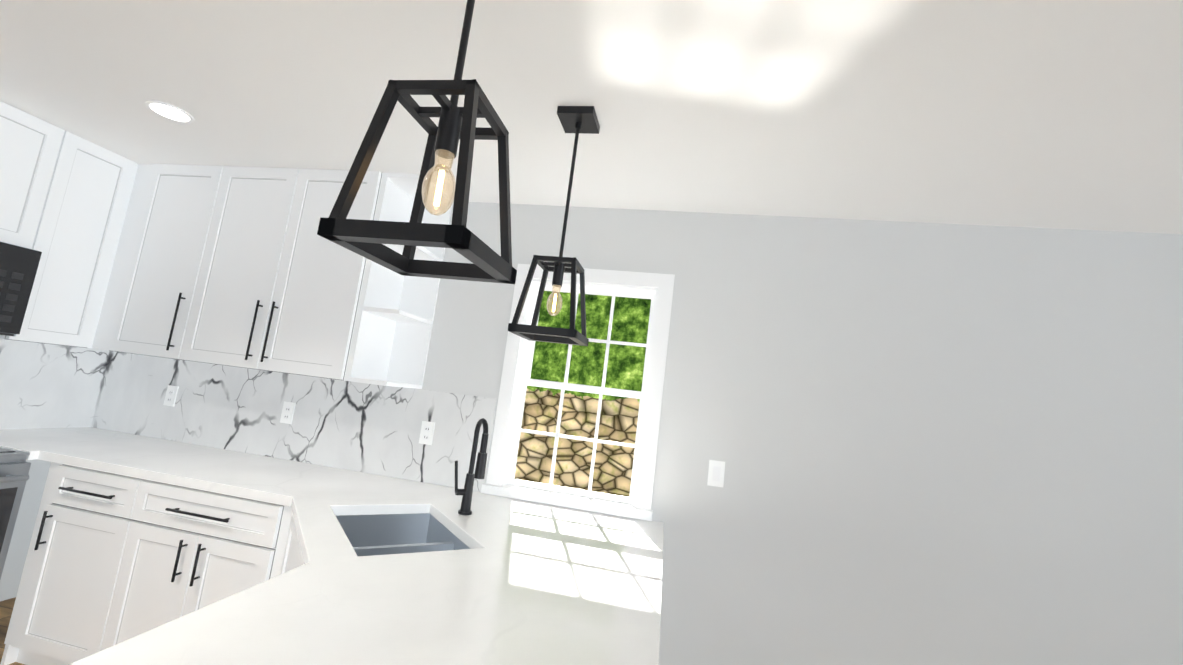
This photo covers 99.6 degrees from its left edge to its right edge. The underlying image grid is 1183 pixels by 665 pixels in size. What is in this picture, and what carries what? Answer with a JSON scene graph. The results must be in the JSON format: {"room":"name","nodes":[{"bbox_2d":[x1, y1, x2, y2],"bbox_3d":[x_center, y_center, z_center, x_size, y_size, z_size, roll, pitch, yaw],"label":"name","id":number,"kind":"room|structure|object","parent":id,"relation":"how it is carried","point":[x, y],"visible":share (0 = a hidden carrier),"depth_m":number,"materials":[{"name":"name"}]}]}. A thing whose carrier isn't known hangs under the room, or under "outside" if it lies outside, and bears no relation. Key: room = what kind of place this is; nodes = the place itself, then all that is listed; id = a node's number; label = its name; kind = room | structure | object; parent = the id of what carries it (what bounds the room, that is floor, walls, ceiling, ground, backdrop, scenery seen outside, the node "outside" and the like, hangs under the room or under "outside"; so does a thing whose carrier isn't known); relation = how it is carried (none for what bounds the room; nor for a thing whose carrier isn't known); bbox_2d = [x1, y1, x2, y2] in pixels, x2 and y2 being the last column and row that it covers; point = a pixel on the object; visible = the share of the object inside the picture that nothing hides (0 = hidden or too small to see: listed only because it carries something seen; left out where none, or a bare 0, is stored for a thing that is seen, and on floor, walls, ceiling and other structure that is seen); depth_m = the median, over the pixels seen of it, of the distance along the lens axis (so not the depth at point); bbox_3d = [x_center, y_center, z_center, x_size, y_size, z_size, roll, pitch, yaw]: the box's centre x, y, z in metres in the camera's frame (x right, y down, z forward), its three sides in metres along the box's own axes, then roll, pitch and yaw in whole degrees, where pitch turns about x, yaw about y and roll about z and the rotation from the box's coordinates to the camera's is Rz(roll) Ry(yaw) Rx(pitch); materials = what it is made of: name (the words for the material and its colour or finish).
{"room":"kitchen","nodes":[
{"label":"kitchen","id":0,"kind":"room"},
{"bbox_2d":[0,597,24,664],"bbox_3d":[-2.156,1.300,0.459,11.500,0.080,4.700,5,-8,11],"label":"floor","id":1,"kind":"structure","parent":0,"point":[6,608],"depth_m":2.50,"materials":[{"name":"brown wood"}]},
{"bbox_2d":[0,447,30,578],"bbox_3d":[-2.852,0.764,1.848,0.742,1.176,0.754,5,-8,11],"label":"range oven","id":2,"kind":"object","parent":1,"relation":"on","point":[14,470],"visible":1,"depth_m":2.13,"materials":[{"name":"silver metal"}]},
{"bbox_2d":[0,462,291,664],"bbox_3d":[-1.817,1.114,2.350,1.308,0.869,0.677,5,-8,11],"label":"base cabinet","id":3,"kind":"object","parent":1,"relation":"on","point":[112,559],"depth_m":2.08,"materials":[{"name":"white paint"}]},
{"bbox_2d":[280,513,303,574],"bbox_3d":[-1.000,1.116,1.626,0.128,0.869,0.784,12,-9,-33],"label":"base cabinet","id":4,"kind":"object","parent":1,"relation":"on","point":[292,558],"visible":0.15,"depth_m":1.85,"materials":[{"name":"white paint"}]},
{"bbox_2d":[0,201,1182,664],"bbox_3d":[-2.004,0.061,0.626,11.500,2.440,4.700,5,-8,11],"label":"wall","id":5,"kind":"structure","parent":0,"point":[934,443],"depth_m":2.21,"materials":[{"name":"grey paint"}]},
{"bbox_2d":[0,101,64,248],"bbox_3d":[-2.860,-0.770,2.093,0.382,0.618,0.758,5,-8,11],"label":"upper cabinet","id":6,"kind":"object","parent":5,"relation":"attached to","point":[29,147],"visible":0.88,"depth_m":2.34,"materials":[{"name":"white paint"}]},
{"bbox_2d":[0,241,41,335],"bbox_3d":[-2.882,-0.258,2.016,0.462,0.414,0.758,5,-8,11],"label":"over-the-range microwave","id":7,"kind":"object","parent":6,"relation":"attached to","point":[18,267],"visible":1,"depth_m":2.29,"materials":[{"name":"black metal"}]},
{"bbox_2d":[0,339,107,429],"bbox_3d":[-3.118,0.201,2.228,0.008,0.488,1.590,5,-8,11],"label":"backsplash","id":8,"kind":"structure","parent":5,"relation":"attached to","point":[42,385],"depth_m":2.77,"materials":[{"name":"white stone"}]},
{"bbox_2d":[0,131,151,350],"bbox_3d":[-2.724,-0.444,2.759,0.448,1.052,0.682,5,-8,11],"label":"upper cabinet","id":9,"kind":"object","parent":5,"relation":"attached to","point":[87,226],"visible":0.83,"depth_m":2.59,"materials":[{"name":"white paint"}]},
{"bbox_2d":[106,164,382,380],"bbox_3d":[-1.785,-0.334,2.724,1.416,1.052,0.382,5,-8,11],"label":"upper cabinet","id":10,"kind":"object","parent":5,"relation":"attached to","point":[243,267],"visible":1,"depth_m":2.57,"materials":[{"name":"white paint"}]},
{"bbox_2d":[92,351,496,491],"bbox_3d":[-1.745,0.454,2.785,2.520,0.468,0.009,5,-8,11],"label":"backsplash","id":11,"kind":"structure","parent":5,"relation":"attached to","point":[362,427],"depth_m":2.75,"materials":[{"name":"white stone"}]},
{"bbox_2d":[163,385,178,406],"bbox_3d":[-2.458,0.370,2.920,0.072,0.116,0.008,5,-8,11],"label":"outlet","id":12,"kind":"object","parent":11,"relation":"attached to","point":[171,395],"visible":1,"depth_m":2.92,"materials":[{"name":"white plastic"}]},
{"bbox_2d":[280,401,295,423],"bbox_3d":[-1.682,0.444,2.766,0.072,0.116,0.008,5,-8,11],"label":"outlet","id":13,"kind":"object","parent":11,"relation":"attached to","point":[287,413],"visible":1,"depth_m":2.76,"materials":[{"name":"white plastic"}]},
{"bbox_2d":[419,421,434,444],"bbox_3d":[-0.857,0.523,2.602,0.072,0.116,0.008,5,-8,11],"label":"outlet","id":14,"kind":"object","parent":11,"relation":"attached to","point":[427,432],"visible":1,"depth_m":2.60,"materials":[{"name":"white plastic"}]},
{"bbox_2d":[344,173,452,388],"bbox_3d":[-0.977,-0.253,2.590,0.226,1.052,0.328,5,-8,11],"label":"shelf","id":15,"kind":"object","parent":5,"relation":"attached to","point":[391,335],"visible":0.67,"depth_m":2.65,"materials":[{"name":"white paint"}]},
{"bbox_2d":[481,264,674,520],"bbox_3d":[-0.048,0.265,2.557,0.844,1.183,0.185,5,-8,11],"label":"kitchen window","id":16,"kind":"structure","parent":5,"relation":"in","point":[656,289],"depth_m":2.52,"materials":[{"name":"white paint"}]},
{"bbox_2d":[707,460,724,486],"bbox_3d":[0.581,0.656,2.325,0.072,0.116,0.010,5,-8,11],"label":"light switch","id":17,"kind":"object","parent":5,"relation":"attached to","point":[716,471],"visible":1,"depth_m":2.32,"materials":[{"name":"white plastic"}]},
{"bbox_2d":[0,0,1182,233],"bbox_3d":[-1.853,-1.179,0.793,11.500,0.080,4.700,5,-8,11],"label":"ceiling","id":18,"kind":"structure","parent":0,"point":[1060,114],"depth_m":1.66,"materials":[{"name":"white paint"}]},
{"bbox_2d":[145,100,193,122],"bbox_3d":[-1.810,-0.947,2.148,0.164,0.007,0.164,5,-8,11],"label":"recessed light","id":19,"kind":"object","parent":18,"relation":"in","point":[169,111],"visible":1,"depth_m":2.14,"materials":[{"name":"white paint"}]},
{"bbox_2d":[317,0,516,283],"bbox_3d":[-0.216,-0.515,0.859,0.223,0.815,0.224,5,-8,11],"label":"pendant light","id":20,"kind":"object","parent":18,"relation":"hanging from","point":[367,239],"visible":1,"depth_m":0.79,"materials":[{"name":"black metal"}]},
{"bbox_2d":[508,106,599,345],"bbox_3d":[-0.093,-0.379,1.752,0.223,0.815,0.224,5,-8,11],"label":"pendant light","id":21,"kind":"object","parent":18,"relation":"hanging from","point":[576,120],"visible":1,"depth_m":1.74,"materials":[{"name":"black metal"}]},
{"label":"outside","id":22,"kind":"structure","parent":0,"visible":0},
{"bbox_2d":[514,291,650,496],"bbox_3d":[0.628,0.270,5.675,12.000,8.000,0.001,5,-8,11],"label":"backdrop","id":23,"kind":"structure","parent":22,"point":[613,467],"depth_m":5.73,"materials":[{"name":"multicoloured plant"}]},
{"bbox_3d":[-0.524,1.116,1.190,0.658,0.869,2.461,5,-8,11],"label":"base cabinet","id":24,"kind":"object","parent":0,"visible":0},
{"bbox_2d":[0,427,663,664],"bbox_3d":[-1.576,0.990,1.381,3.494,0.915,2.512,5,-8,11],"label":"countertop","id":25,"kind":"structure","parent":24,"relation":"on","point":[521,582],"depth_m":1.35,"materials":[{"name":"white stone"}]},
{"bbox_2d":[336,513,469,555],"bbox_3d":[-0.699,0.840,1.771,0.414,0.222,0.624,12,-9,-33],"label":"sink basin","id":26,"kind":"object","parent":25,"relation":"in","point":[372,535],"visible":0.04,"depth_m":2.02,"materials":[{"name":"silver metal"}]},
{"bbox_2d":[455,418,488,514],"bbox_3d":[-0.488,0.547,2.047,0.144,0.394,0.117,5,-8,11],"label":"faucet","id":27,"kind":"object","parent":25,"relation":"on","point":[466,492],"visible":1,"depth_m":2.04,"materials":[{"name":"black metal"}]}
]}

